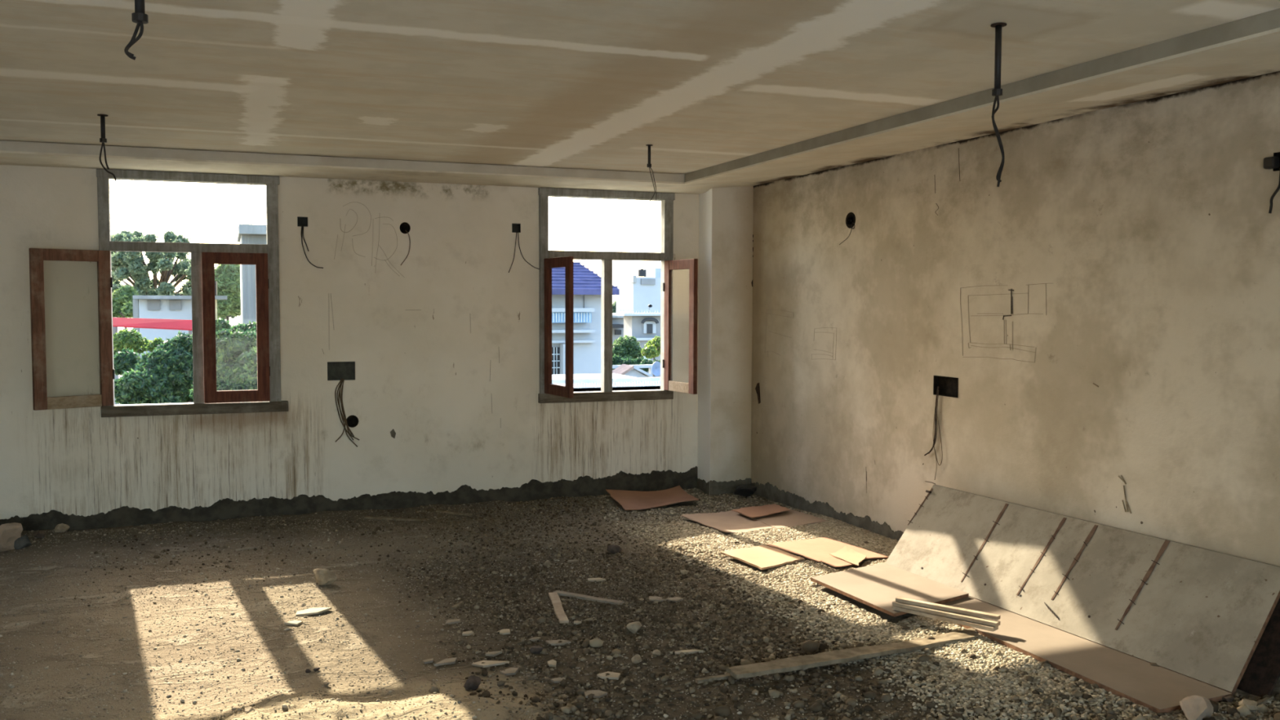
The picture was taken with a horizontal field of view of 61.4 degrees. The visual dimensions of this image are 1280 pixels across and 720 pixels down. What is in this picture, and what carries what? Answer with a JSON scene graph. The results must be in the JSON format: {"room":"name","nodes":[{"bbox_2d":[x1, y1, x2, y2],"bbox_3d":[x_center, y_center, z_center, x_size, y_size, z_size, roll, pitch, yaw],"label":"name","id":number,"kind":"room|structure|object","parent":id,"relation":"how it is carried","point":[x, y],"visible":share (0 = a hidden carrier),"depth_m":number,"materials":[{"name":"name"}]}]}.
{"room":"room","nodes":[
{"label":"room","id":0,"kind":"room"},
{"bbox_2d":[0,140,698,519],"bbox_3d":[-2.891,-0.255,7.990,8.340,3.450,0.212,-1,3,-21],"label":"wall","id":1,"kind":"structure","parent":0,"point":[443,343],"depth_m":8.16,"materials":[{"name":"paint"}]},
{"bbox_2d":[28,168,288,417],"bbox_3d":[-3.328,-0.496,7.758,1.786,1.779,0.607,-1,3,-21],"label":"window","id":2,"kind":"structure","parent":1,"relation":"in","point":[204,256],"depth_m":7.71,"materials":[{"name":"brown wood"}]},
{"bbox_2d":[297,217,323,268],"bbox_3d":[-2.455,-0.872,8.029,0.179,0.378,0.057,-1,3,-21],"label":"switch box","id":3,"kind":"object","parent":1,"relation":"attached to","point":[301,221],"visible":1,"depth_m":8.01,"materials":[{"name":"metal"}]},
{"bbox_2d":[327,361,359,446],"bbox_3d":[-2.248,0.338,8.174,0.228,0.650,0.058,-1,3,-21],"label":"box","id":4,"kind":"object","parent":1,"relation":"attached to","point":[342,371],"visible":1,"depth_m":8.14,"materials":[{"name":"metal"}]},
{"bbox_2d":[0,466,697,530],"bbox_3d":[-3.035,1.098,7.891,7.557,0.258,0.007,-1,3,-21],"label":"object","id":5,"kind":"structure","parent":1,"relation":"attached to","point":[225,508],"depth_m":8.23,"materials":[{"name":"concrete"}]},
{"bbox_2d":[346,415,358,427],"bbox_3d":[-2.192,0.465,8.209,0.095,0.094,0.048,-1,3,-21],"label":"conduit hole","id":6,"kind":"object","parent":1,"relation":"attached to","point":[352,420],"visible":1,"depth_m":8.20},
{"bbox_2d":[400,222,410,265],"bbox_3d":[-1.806,-0.890,8.279,0.082,0.331,0.058,-1,3,-21],"label":"conduit hole","id":7,"kind":"object","parent":1,"relation":"attached to","point":[405,228],"visible":1,"depth_m":8.27,"materials":[{"name":"metal"}]},
{"bbox_2d":[508,223,539,272],"bbox_3d":[-0.931,-0.890,8.615,0.261,0.391,0.057,-1,3,-21],"label":"switch box","id":8,"kind":"object","parent":1,"relation":"attached to","point":[516,228],"visible":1,"depth_m":8.58,"materials":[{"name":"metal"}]},
{"bbox_2d":[537,187,697,403],"bbox_3d":[-0.243,-0.542,8.794,1.553,1.779,0.885,-1,3,-21],"label":"window","id":9,"kind":"structure","parent":1,"relation":"in","point":[549,393],"depth_m":8.78,"materials":[{"name":"brown wood"}]},
{"bbox_2d":[697,478,709,494],"bbox_3d":[0.535,1.088,9.129,0.007,0.167,0.263,-1,3,-21],"label":"baseboard","id":10,"kind":"structure","parent":1,"relation":"attached to","point":[702,485],"depth_m":9.12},
{"bbox_2d":[0,0,1279,173],"bbox_3d":[-1.023,-1.110,1.967,7.137,0.012,10.913,-1,3,-21],"label":"ceiling","id":11,"kind":"structure","parent":0,"point":[576,84],"depth_m":4.55,"materials":[{"name":"paint"}]},
{"bbox_2d":[97,114,116,181],"bbox_3d":[-2.852,-1.134,5.772,0.087,0.352,0.051,-1,3,-21],"label":"rod","id":12,"kind":"object","parent":11,"relation":"hanging from","point":[102,140],"visible":1,"depth_m":5.76,"materials":[{"name":"black metal"}]},
{"bbox_2d":[124,0,148,60],"bbox_3d":[-1.334,-0.977,2.875,0.060,0.352,0.060,1,3,22],"label":"wire","id":13,"kind":"object","parent":11,"relation":"hanging from","point":[139,16],"visible":1,"depth_m":2.87,"materials":[{"name":"black metal"}]},
{"bbox_2d":[645,144,656,201],"bbox_3d":[0.072,-1.179,6.806,0.071,0.356,0.042,-1,3,-21],"label":"rod","id":14,"kind":"object","parent":11,"relation":"hanging from","point":[649,165],"visible":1,"depth_m":6.79,"materials":[{"name":"black metal"}]},
{"bbox_2d":[990,22,1006,186],"bbox_3d":[1.277,-0.909,3.856,0.055,0.576,0.055,1,3,22],"label":"rod","id":15,"kind":"object","parent":11,"relation":"hanging from","point":[997,91],"visible":1,"depth_m":3.84,"materials":[{"name":"black metal"}]},
{"bbox_2d":[0,488,1279,719],"bbox_3d":[-1.746,1.292,5.080,7.940,0.097,6.193,-1,3,-21],"label":"floor","id":16,"kind":"structure","parent":0,"point":[140,661],"depth_m":5.26,"materials":[{"name":"gravel"}]},
{"bbox_2d":[0,522,22,551],"bbox_3d":[-4.130,1.145,6.950,0.175,0.180,0.283,1,3,13],"label":"stone","id":17,"kind":"object","parent":16,"relation":"on","point":[9,532],"visible":0.94,"depth_m":6.93,"materials":[{"name":"stone"}]},
{"bbox_2d":[13,534,31,549],"bbox_3d":[-4.016,1.186,7.023,0.099,0.090,0.113,-1,3,-21],"label":"stone","id":18,"kind":"object","parent":16,"relation":"on","point":[22,542],"visible":1,"depth_m":6.98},
{"bbox_2d":[53,523,70,532],"bbox_3d":[-4.001,1.160,7.462,0.070,0.064,0.113,1,3,20],"label":"stone","id":19,"kind":"object","parent":16,"relation":"on","point":[62,527],"visible":1,"depth_m":7.44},
{"bbox_2d":[235,546,257,551],"bbox_3d":[-2.548,1.221,6.981,0.133,0.012,0.031,-2,4,-35],"label":"chip","id":20,"kind":"object","parent":16,"relation":"on","point":[248,548],"visible":1,"depth_m":6.97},
{"bbox_2d":[244,706,254,712],"bbox_3d":[-1.480,1.336,4.098,0.042,0.026,0.045,-1,3,-21],"label":"stone","id":21,"kind":"object","parent":16,"relation":"on","point":[247,709],"visible":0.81,"depth_m":4.09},
{"bbox_2d":[284,620,302,626],"bbox_3d":[-1.726,1.309,5.374,0.072,0.012,0.054,1,3,15],"label":"fragment","id":22,"kind":"object","parent":16,"relation":"on","point":[296,623],"visible":1,"depth_m":5.36,"materials":[{"name":"paint"}]},
{"bbox_2d":[295,607,331,615],"bbox_3d":[-1.685,1.298,5.576,0.174,0.021,0.107,0,3,-11],"label":"fragment","id":23,"kind":"object","parent":16,"relation":"on","point":[313,611],"visible":1,"depth_m":5.56,"materials":[{"name":"paint"}]},
{"bbox_2d":[313,568,337,585],"bbox_3d":[-1.794,1.235,6.125,0.174,0.098,0.080,2,4,35],"label":"stone","id":24,"kind":"object","parent":16,"relation":"on","point":[323,576],"visible":1,"depth_m":6.10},
{"bbox_2d":[364,515,427,521],"bbox_3d":[-1.797,1.169,7.937,0.481,0.014,0.039,1,3,11],"label":"stick","id":25,"kind":"object","parent":16,"relation":"on","point":[366,517],"visible":1,"depth_m":7.92,"materials":[{"name":"brown wood"}]},
{"bbox_2d":[422,658,433,663],"bbox_3d":[-0.942,1.342,4.808,0.052,0.011,0.033,-2,4,-32],"label":"chip","id":26,"kind":"object","parent":16,"relation":"on","point":[428,660],"visible":1,"depth_m":4.80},
{"bbox_2d":[428,684,439,692],"bbox_3d":[-0.844,1.349,4.418,0.048,0.030,0.034,0,3,6],"label":"stone","id":27,"kind":"object","parent":16,"relation":"on","point":[434,688],"visible":0.95,"depth_m":4.41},
{"bbox_2d":[433,657,457,666],"bbox_3d":[-0.864,1.341,4.792,0.114,0.010,0.061,-1,3,-21],"label":"chip","id":28,"kind":"object","parent":16,"relation":"on","point":[449,660],"visible":1,"depth_m":4.78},
{"bbox_2d":[445,618,460,625],"bbox_3d":[-0.936,1.310,5.392,0.072,0.014,0.053,0,3,-8],"label":"chip","id":29,"kind":"object","parent":16,"relation":"on","point":[455,620],"visible":1,"depth_m":5.39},
{"bbox_2d":[435,510,471,515],"bbox_3d":[-1.413,1.160,8.169,0.321,0.014,0.022,2,3,28],"label":"stick","id":30,"kind":"object","parent":16,"relation":"on","point":[437,511],"visible":1,"depth_m":8.16,"materials":[{"name":"brown wood"}]},
{"bbox_2d":[450,601,463,609],"bbox_3d":[-0.963,1.295,5.687,0.017,0.014,0.119,1,3,18],"label":"stick","id":31,"kind":"object","parent":16,"relation":"on","point":[460,603],"visible":1,"depth_m":5.67,"materials":[{"name":"brown wood"}]},
{"bbox_2d":[462,631,473,635],"bbox_3d":[-0.835,1.320,5.206,0.049,0.012,0.050,2,3,27],"label":"chip","id":32,"kind":"object","parent":16,"relation":"on","point":[467,633],"visible":1,"depth_m":5.19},
{"bbox_2d":[463,675,481,690],"bbox_3d":[-0.695,1.337,4.464,0.063,0.062,0.083,0,3,6],"label":"stone","id":33,"kind":"object","parent":16,"relation":"on","point":[473,682],"visible":1,"depth_m":4.44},
{"bbox_2d":[471,660,509,667],"bbox_3d":[-0.666,1.344,4.763,0.159,0.018,0.077,1,3,16],"label":"chip","id":34,"kind":"object","parent":16,"relation":"on","point":[487,663],"visible":1,"depth_m":4.76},
{"bbox_2d":[485,650,502,656],"bbox_3d":[-0.665,1.334,4.904,0.059,0.012,0.060,1,3,19],"label":"chip","id":35,"kind":"object","parent":16,"relation":"on","point":[489,653],"visible":1,"depth_m":4.89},
{"bbox_2d":[497,628,510,635],"bbox_3d":[-0.660,1.316,5.219,0.061,0.012,0.064,0,3,-11],"label":"chip","id":36,"kind":"object","parent":16,"relation":"on","point":[504,632],"visible":1,"depth_m":5.21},
{"bbox_2d":[499,666,518,675],"bbox_3d":[-0.558,1.351,4.674,0.068,0.014,0.078,3,4,42],"label":"chip","id":37,"kind":"object","parent":16,"relation":"on","point":[510,671],"visible":1,"depth_m":4.66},
{"bbox_2d":[529,644,542,653],"bbox_3d":[-0.471,1.326,4.931,0.059,0.031,0.048,3,4,39],"label":"stone","id":38,"kind":"object","parent":16,"relation":"on","point":[535,649],"visible":1,"depth_m":4.92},
{"bbox_2d":[547,659,556,666],"bbox_3d":[-0.386,1.341,4.767,0.039,0.014,0.071,-1,3,-17],"label":"chip","id":39,"kind":"object","parent":16,"relation":"on","point":[552,663],"visible":1,"depth_m":4.76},
{"bbox_2d":[545,640,570,645],"bbox_3d":[-0.383,1.325,5.052,0.119,0.013,0.056,0,3,-5],"label":"chip","id":40,"kind":"object","parent":16,"relation":"on","point":[553,642],"visible":1,"depth_m":5.04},
{"bbox_2d":[550,676,565,683],"bbox_3d":[-0.340,1.353,4.556,0.065,0.013,0.042,-2,4,-37],"label":"chip","id":41,"kind":"object","parent":16,"relation":"on","point":[557,680],"visible":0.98,"depth_m":4.55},
{"bbox_2d":[548,591,568,623],"bbox_3d":[-0.429,1.293,5.642,0.050,0.014,0.536,0,3,-11],"label":"stick","id":42,"kind":"object","parent":16,"relation":"on","point":[560,614],"visible":1,"depth_m":5.59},
{"bbox_2d":[0,488,1165,719],"bbox_3d":[-0.921,1.265,5.650,5.936,0.103,5.675,-1,3,-21],"label":"grit","id":43,"kind":"object","parent":16,"relation":"on","point":[451,695],"visible":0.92,"depth_m":5.61,"materials":[{"name":"gravel"}]},
{"bbox_2d":[552,590,624,605],"bbox_3d":[-0.282,1.285,5.823,0.434,0.014,0.044,2,4,30],"label":"stick","id":44,"kind":"object","parent":16,"relation":"on","point":[583,597],"visible":1,"depth_m":5.80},
{"bbox_2d":[583,689,607,697],"bbox_3d":[-0.179,1.363,4.404,0.096,0.017,0.068,-1,3,-13],"label":"chip","id":45,"kind":"object","parent":16,"relation":"on","point":[597,693],"visible":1,"depth_m":4.40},
{"bbox_2d":[587,577,605,582],"bbox_3d":[-0.250,1.268,6.220,0.101,0.013,0.063,-1,3,-13],"label":"chip","id":46,"kind":"object","parent":16,"relation":"on","point":[597,580],"visible":1,"depth_m":6.21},
{"bbox_2d":[597,671,620,679],"bbox_3d":[-0.134,1.351,4.620,0.095,0.016,0.086,1,3,7],"label":"chip","id":47,"kind":"object","parent":16,"relation":"on","point":[612,675],"visible":0.98,"depth_m":4.60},
{"bbox_2d":[607,544,622,553],"bbox_3d":[-0.159,1.216,6.917,0.093,0.064,0.073,-1,3,-21],"label":"stone","id":48,"kind":"object","parent":16,"relation":"on","point":[612,548],"visible":1,"depth_m":6.90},
{"bbox_2d":[626,621,642,633],"bbox_3d":[-0.033,1.302,5.250,0.081,0.060,0.086,-1,3,-21],"label":"stone","id":49,"kind":"object","parent":16,"relation":"on","point":[633,627],"visible":1,"depth_m":5.22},
{"bbox_2d":[631,653,641,663],"bbox_3d":[-0.017,1.337,4.822,0.048,0.033,0.057,-1,3,-21],"label":"stone","id":50,"kind":"object","parent":16,"relation":"on","point":[637,658],"visible":1,"depth_m":4.81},
{"bbox_2d":[605,485,698,510],"bbox_3d":[0.106,1.100,8.645,0.700,0.069,0.595,-1,3,-21],"label":"sheet","id":51,"kind":"object","parent":16,"relation":"on","point":[628,500],"visible":1,"depth_m":8.66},
{"bbox_2d":[652,649,660,655],"bbox_3d":[0.076,1.334,4.909,0.040,0.025,0.036,1,3,23],"label":"stone","id":52,"kind":"object","parent":16,"relation":"on","point":[656,652],"visible":1,"depth_m":4.90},
{"bbox_2d":[648,595,667,601],"bbox_3d":[0.102,1.287,5.809,0.106,0.015,0.078,0,3,-2],"label":"chip","id":53,"kind":"object","parent":16,"relation":"on","point":[651,597],"visible":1,"depth_m":5.79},
{"bbox_2d":[666,596,683,602],"bbox_3d":[0.185,1.288,5.809,0.082,0.011,0.062,2,4,33],"label":"chip","id":54,"kind":"object","parent":16,"relation":"on","point":[677,599],"visible":1,"depth_m":5.79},
{"bbox_2d":[74,492,1279,719],"bbox_3d":[-0.440,1.253,5.827,4.935,0.123,5.724,-1,3,-21],"label":"gravel","id":55,"kind":"object","parent":16,"relation":"on","point":[809,646],"visible":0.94,"depth_m":5.20,"materials":[{"name":"gravel"}]},
{"bbox_2d":[670,649,703,654],"bbox_3d":[0.213,1.337,4.938,0.153,0.017,0.035,0,3,-6],"label":"chip","id":56,"kind":"object","parent":16,"relation":"on","point":[692,651],"visible":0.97,"depth_m":4.93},
{"bbox_2d":[695,673,733,684],"bbox_3d":[0.332,1.355,4.594,0.203,0.014,0.028,-1,3,-24],"label":"stick","id":57,"kind":"object","parent":16,"relation":"on","point":[700,680],"visible":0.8,"depth_m":4.58,"materials":[{"name":"brown wood"}]},
{"bbox_2d":[680,510,773,533],"bbox_3d":[0.622,1.156,7.735,0.474,0.033,0.774,-1,3,-21],"label":"sheet","id":58,"kind":"object","parent":16,"relation":"on","point":[730,522],"visible":0.98,"depth_m":7.73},
{"bbox_2d":[733,484,756,497],"bbox_3d":[0.862,1.077,8.879,0.165,0.089,0.185,-1,3,-21],"label":"bag","id":59,"kind":"object","parent":16,"relation":"on","point":[744,490],"visible":1,"depth_m":8.84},
{"bbox_2d":[720,544,804,569],"bbox_3d":[0.756,1.210,6.635,0.367,0.018,0.508,-1,3,-28],"label":"sheet","id":60,"kind":"object","parent":16,"relation":"on","point":[762,557],"visible":1,"depth_m":6.61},
{"bbox_2d":[744,509,827,528],"bbox_3d":[1.029,1.148,7.925,0.478,0.015,0.807,-1,3,-21],"label":"sheet","id":61,"kind":"object","parent":16,"relation":"on","point":[792,517],"visible":0.64,"depth_m":7.78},
{"bbox_2d":[731,503,790,518],"bbox_3d":[0.911,1.119,8.021,0.524,0.014,0.290,-2,4,-39],"label":"scrap","id":62,"kind":"object","parent":61,"relation":"on","point":[752,512],"visible":1,"depth_m":8.01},
{"bbox_2d":[766,537,888,562],"bbox_3d":[1.162,1.198,6.772,0.481,0.014,0.648,-1,3,-27],"label":"sheet","id":63,"kind":"object","parent":16,"relation":"on","point":[816,549],"visible":0.85,"depth_m":6.83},
{"bbox_2d":[829,546,866,565],"bbox_3d":[1.287,1.190,6.562,0.194,0.014,0.438,-1,3,-21],"label":"scrap","id":64,"kind":"object","parent":63,"relation":"on","point":[846,553],"visible":1,"depth_m":6.58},
{"bbox_2d":[820,555,853,567],"bbox_3d":[1.164,1.208,6.465,0.135,0.005,0.244,-1,3,-21],"label":"scrap","id":65,"kind":"object","parent":16,"relation":"on","point":[834,562],"visible":1,"depth_m":6.44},
{"bbox_2d":[726,627,977,679],"bbox_3d":[1.002,1.311,4.840,1.359,0.033,0.110,-1,3,-24],"label":"plank","id":66,"kind":"object","parent":16,"relation":"on","point":[802,662],"visible":1,"depth_m":4.79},
{"bbox_2d":[810,562,968,617],"bbox_3d":[1.345,1.229,5.829,0.613,0.018,0.904,-1,3,-21],"label":"plywood panel","id":67,"kind":"object","parent":16,"relation":"on","point":[876,586],"visible":0.93,"depth_m":5.80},
{"bbox_2d":[892,596,1000,631],"bbox_3d":[1.482,1.222,5.221,0.538,0.056,0.099,3,4,43],"label":"wooden slat","id":68,"kind":"object","parent":67,"relation":"on","point":[966,623],"depth_m":5.18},
{"bbox_2d":[582,487,1279,719],"bbox_3d":[1.003,1.248,6.386,1.831,0.068,5.679,-1,3,-21],"label":"gravel","id":69,"kind":"object","parent":16,"relation":"on","point":[842,531],"visible":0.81,"depth_m":5.24,"materials":[{"name":"stone"}]},
{"bbox_2d":[884,480,1279,694],"bbox_3d":[2.040,1.040,5.512,0.514,0.456,2.533,-1,3,-21],"label":"board","id":70,"kind":"object","parent":16,"relation":"on","point":[1202,615],"visible":1,"depth_m":5.12,"materials":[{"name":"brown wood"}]},
{"bbox_2d":[942,596,1231,713],"bbox_3d":[1.872,1.297,4.968,0.406,0.020,1.677,-1,3,-21],"label":"plywood panel","id":71,"kind":"object","parent":16,"relation":"on","point":[1159,689],"visible":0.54,"depth_m":4.65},
{"bbox_2d":[1179,695,1213,719],"bbox_3d":[2.099,1.315,4.069,0.149,0.106,0.137,-1,3,-21],"label":"stone","id":72,"kind":"object","parent":16,"relation":"on","point":[1193,707],"visible":0.98,"depth_m":4.03,"materials":[{"name":"stone"}]},
{"bbox_2d":[1222,695,1235,702],"bbox_3d":[2.323,1.338,4.254,0.053,0.027,0.042,-1,3,-21],"label":"stone","id":73,"kind":"object","parent":16,"relation":"on","point":[1229,698],"visible":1,"depth_m":4.24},
{"bbox_2d":[1238,698,1257,711],"bbox_3d":[2.346,1.337,4.162,0.065,0.045,0.059,2,3,26],"label":"stone","id":74,"kind":"object","parent":16,"relation":"on","point":[1251,705],"visible":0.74,"depth_m":4.15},
{"bbox_2d":[1236,598,1279,697],"bbox_3d":[2.502,1.150,4.582,0.286,0.433,0.570,-1,3,-21],"label":"panel","id":75,"kind":"object","parent":16,"relation":"on","point":[1260,677],"visible":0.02,"depth_m":4.38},
{"bbox_2d":[1256,695,1274,706],"bbox_3d":[2.446,1.344,4.238,0.174,0.014,0.016,-2,4,-37],"label":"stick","id":76,"kind":"object","parent":16,"relation":"on","point":[1264,700],"visible":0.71,"depth_m":4.24,"materials":[{"name":"brown wood"}]},
{"bbox_2d":[0,27,1279,194],"bbox_3d":[-0.772,-1.086,2.428,7.934,0.070,11.589,-1,3,-21],"label":"cornice","id":77,"kind":"structure","parent":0,"point":[1258,54],"depth_m":6.28,"materials":[{"name":"paint"}]},
{"bbox_2d":[0,140,684,182],"bbox_3d":[-2.979,-1.344,7.050,7.137,0.061,0.012,-1,3,-21],"label":"trim","id":78,"kind":"structure","parent":77,"relation":"attached to","point":[5,145],"depth_m":7.36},
{"bbox_2d":[684,8,1279,182],"bbox_3d":[2.305,-1.129,3.241,0.012,0.064,10.901,-1,3,-21],"label":"trim","id":79,"kind":"structure","parent":77,"relation":"attached to","point":[1268,20],"depth_m":4.68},
{"bbox_2d":[697,186,753,483],"bbox_3d":[0.731,-0.280,9.128,0.405,3.000,0.267,-1,3,-21],"label":"wall column","id":80,"kind":"structure","parent":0,"point":[726,215],"depth_m":9.01,"materials":[{"name":"paint"}]},
{"bbox_2d":[709,478,751,495],"bbox_3d":[0.763,1.088,9.071,0.387,0.174,0.006,-1,3,-21],"label":"rough mortar skirting","id":81,"kind":"structure","parent":80,"relation":"attached to","point":[715,487],"depth_m":9.05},
{"bbox_2d":[751,71,1279,566],"bbox_3d":[3.059,-0.020,3.856,0.204,3.450,11.793,-1,3,-21],"label":"wall","id":82,"kind":"structure","parent":0,"point":[1105,315],"depth_m":5.82,"materials":[{"name":"paint"}]},
{"bbox_2d":[751,481,903,540],"bbox_3d":[2.971,1.361,3.862,0.006,0.191,11.330,-1,3,-21],"label":"baseboard","id":83,"kind":"structure","parent":82,"relation":"attached to","point":[767,491],"depth_m":8.06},
{"bbox_2d":[839,212,855,244],"bbox_3d":[1.494,-0.934,7.659,0.059,0.224,0.202,-1,3,-21],"label":"conduit hole","id":84,"kind":"object","parent":82,"relation":"attached to","point":[851,216],"visible":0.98,"depth_m":7.65,"materials":[{"name":"metal"}]},
{"bbox_2d":[924,375,958,479],"bbox_3d":[1.886,0.427,6.699,0.061,0.653,0.308,-1,3,-21],"label":"box","id":85,"kind":"object","parent":82,"relation":"attached to","point":[946,386],"visible":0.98,"depth_m":6.71,"materials":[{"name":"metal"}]},
{"bbox_2d":[1263,151,1279,213],"bbox_3d":[2.685,-0.744,4.529,0.085,0.256,0.095,-1,3,-21],"label":"switch box","id":86,"kind":"object","parent":82,"relation":"attached to","point":[1269,162],"visible":1,"depth_m":4.52,"materials":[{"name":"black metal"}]},
{"label":"outside","id":87,"kind":"structure","parent":0,"visible":0},
{"bbox_2d":[117,315,240,404],"bbox_3d":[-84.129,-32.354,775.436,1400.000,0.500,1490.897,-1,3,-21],"label":"ground","id":88,"kind":"structure","parent":87,"point":[234,321],"depth_m":451.55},
{"bbox_2d":[111,284,138,328],"bbox_3d":[-14.459,2.418,30.305,1.060,9.092,1.736,-1,3,-29],"label":"tree","id":89,"kind":"object","parent":88,"relation":"on","point":[122,299],"visible":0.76,"depth_m":30.14,"materials":[{"name":"green plant"}]},
{"bbox_2d":[113,328,165,375],"bbox_3d":[-8.329,3.538,17.980,0.934,8.190,1.961,-2,4,-33],"label":"tree","id":90,"kind":"object","parent":88,"relation":"on","point":[131,339],"visible":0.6,"depth_m":17.01,"materials":[{"name":"green plant"}]},
{"bbox_2d":[111,229,191,295],"bbox_3d":[-15.450,1.223,34.855,3.207,11.000,5.603,-1,3,-28],"label":"tree","id":91,"kind":"object","parent":88,"relation":"on","point":[125,264],"visible":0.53,"depth_m":33.19,"materials":[{"name":"green plant"}]},
{"bbox_2d":[112,317,192,404],"bbox_3d":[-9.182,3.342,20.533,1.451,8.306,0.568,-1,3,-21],"label":"awning","id":92,"kind":"object","parent":88,"relation":"on","point":[153,323],"visible":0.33,"depth_m":20.21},
{"bbox_2d":[113,329,193,404],"bbox_3d":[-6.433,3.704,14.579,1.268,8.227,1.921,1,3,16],"label":"bush","id":93,"kind":"object","parent":88,"relation":"on","point":[165,375],"visible":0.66,"depth_m":13.97,"materials":[{"name":"green plant"}]},
{"bbox_2d":[117,281,236,319],"bbox_3d":[-17.928,1.546,42.589,6.330,9.518,2.352,-2,3,-30],"label":"tree","id":94,"kind":"object","parent":88,"relation":"on","point":[120,284],"visible":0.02,"depth_m":42.53,"materials":[{"name":"green plant"}]},
{"bbox_2d":[133,295,226,358],"bbox_3d":[-11.349,2.777,27.002,2.027,8.740,5.000,-1,3,-21],"label":"building","id":95,"kind":"structure","parent":88,"relation":"on","point":[158,307],"depth_m":24.70,"materials":[{"name":"paint"}]},
{"bbox_2d":[214,280,217,295],"bbox_3d":[-10.267,-1.736,25.780,0.298,0.380,0.298,-1,3,-21],"label":"water tank","id":96,"kind":"object","parent":95,"relation":"on","point":[215,282],"visible":0.19,"depth_m":25.75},
{"bbox_2d":[188,318,257,399],"bbox_3d":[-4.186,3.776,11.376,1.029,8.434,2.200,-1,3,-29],"label":"bush","id":97,"kind":"object","parent":88,"relation":"on","point":[236,345],"visible":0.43,"depth_m":10.58,"materials":[{"name":"green plant"}]},
{"bbox_2d":[214,264,240,322],"bbox_3d":[-12.909,1.766,34.013,1.515,10.011,2.219,1,3,20],"label":"tree","id":98,"kind":"object","parent":88,"relation":"on","point":[227,277],"visible":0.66,"depth_m":33.28,"materials":[{"name":"green plant"}]},
{"bbox_2d":[236,223,266,324],"bbox_3d":[-8.782,2.119,25.165,0.973,10.262,3.600,-1,3,-21],"label":"concrete tower","id":99,"kind":"structure","parent":88,"relation":"on","point":[246,233],"depth_m":23.45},
{"bbox_2d":[551,262,619,374],"bbox_3d":[-2.957,2.503,25.015,3.260,9.544,5.500,-1,3,-21],"label":"house","id":100,"kind":"structure","parent":88,"relation":"on","point":[586,283],"depth_m":23.04,"materials":[{"name":"paint"}]},
{"bbox_2d":[551,373,660,391],"bbox_3d":[-1.012,4.000,17.529,2.298,7.355,3.000,-1,3,-21],"label":"block","id":101,"kind":"object","parent":88,"relation":"on","point":[614,375],"visible":0.11,"depth_m":16.75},
{"bbox_2d":[551,377,660,391],"bbox_3d":[-0.430,0.365,15.970,1.987,0.187,0.040,-1,3,-21],"label":"railing","id":102,"kind":"object","parent":101,"relation":"on","point":[641,380],"visible":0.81,"depth_m":15.99,"materials":[{"name":"metal"}]},
{"bbox_2d":[612,300,616,312],"bbox_3d":[-1.218,-0.045,79.813,4.812,8.861,2.512,-2,4,-38],"label":"trees","id":103,"kind":"object","parent":88,"relation":"on","point":[614,304],"visible":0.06,"depth_m":78.68,"materials":[{"name":"green plant"}]},
{"bbox_2d":[612,315,623,370],"bbox_3d":[-2.518,1.665,55.234,2.621,8.030,6.600,-1,3,-21],"label":"building","id":104,"kind":"structure","parent":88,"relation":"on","point":[617,321],"depth_m":53.08,"materials":[{"name":"paint"}]},
{"bbox_2d":[612,334,644,359],"bbox_3d":[-0.540,3.050,32.629,1.171,7.663,1.273,2,4,32],"label":"tree","id":105,"kind":"object","parent":88,"relation":"on","point":[625,347],"visible":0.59,"depth_m":32.29,"materials":[{"name":"green plant"}]},
{"bbox_2d":[612,364,652,377],"bbox_3d":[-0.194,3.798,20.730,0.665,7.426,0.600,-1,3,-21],"label":"hut","id":106,"kind":"object","parent":88,"relation":"on","point":[624,369],"visible":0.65,"depth_m":20.36,"materials":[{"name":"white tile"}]},
{"bbox_2d":[612,364,652,374],"bbox_3d":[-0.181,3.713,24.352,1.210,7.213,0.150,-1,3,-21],"label":"pergola","id":107,"kind":"object","parent":88,"relation":"on","point":[649,366],"visible":0.18,"depth_m":24.17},
{"bbox_2d":[612,312,660,377],"bbox_3d":[0.438,2.101,45.774,2.985,8.175,1.600,-1,3,-21],"label":"house","id":108,"kind":"structure","parent":88,"relation":"on","point":[645,326],"depth_m":45.01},
{"bbox_2d":[619,310,660,313],"bbox_3d":[0.420,-2.009,44.821,2.680,0.138,0.050,-1,3,-21],"label":"railing","id":109,"kind":"object","parent":108,"relation":"on","point":[620,310],"visible":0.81,"depth_m":44.62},
{"bbox_2d":[640,317,658,324],"bbox_3d":[0.415,-1.641,44.866,0.792,0.266,0.136,-1,3,-21],"label":"hood","id":110,"kind":"object","parent":108,"relation":"attached to","point":[655,321],"depth_m":44.88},
{"bbox_2d":[612,353,660,372],"bbox_3d":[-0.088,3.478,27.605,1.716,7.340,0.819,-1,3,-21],"label":"hedge","id":111,"kind":"object","parent":88,"relation":"on","point":[616,360],"visible":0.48,"depth_m":27.19,"materials":[{"name":"green plant"}]},
{"bbox_2d":[616,267,660,312],"bbox_3d":[0.865,-0.255,66.197,3.958,10.726,3.200,-1,3,-21],"label":"building","id":112,"kind":"structure","parent":88,"relation":"on","point":[636,293],"depth_m":64.49,"materials":[{"name":"paint"}]},
{"bbox_2d":[637,268,646,276],"bbox_3d":[0.122,-5.280,65.210,0.483,0.480,0.483,-1,3,-21],"label":"water tank","id":113,"kind":"object","parent":112,"relation":"on","point":[641,273],"visible":1,"depth_m":65.01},
{"bbox_2d":[640,335,660,377],"bbox_3d":[0.411,3.182,29.656,0.714,7.718,1.453,0,3,6],"label":"tree","id":114,"kind":"object","parent":88,"relation":"on","point":[652,348],"visible":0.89,"depth_m":28.98,"materials":[{"name":"green plant"}]},
{"bbox_2d":[651,361,660,377],"bbox_3d":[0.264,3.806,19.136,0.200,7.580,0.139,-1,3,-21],"label":"satellite dish","id":115,"kind":"object","parent":88,"relation":"on","point":[655,368],"visible":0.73,"depth_m":18.91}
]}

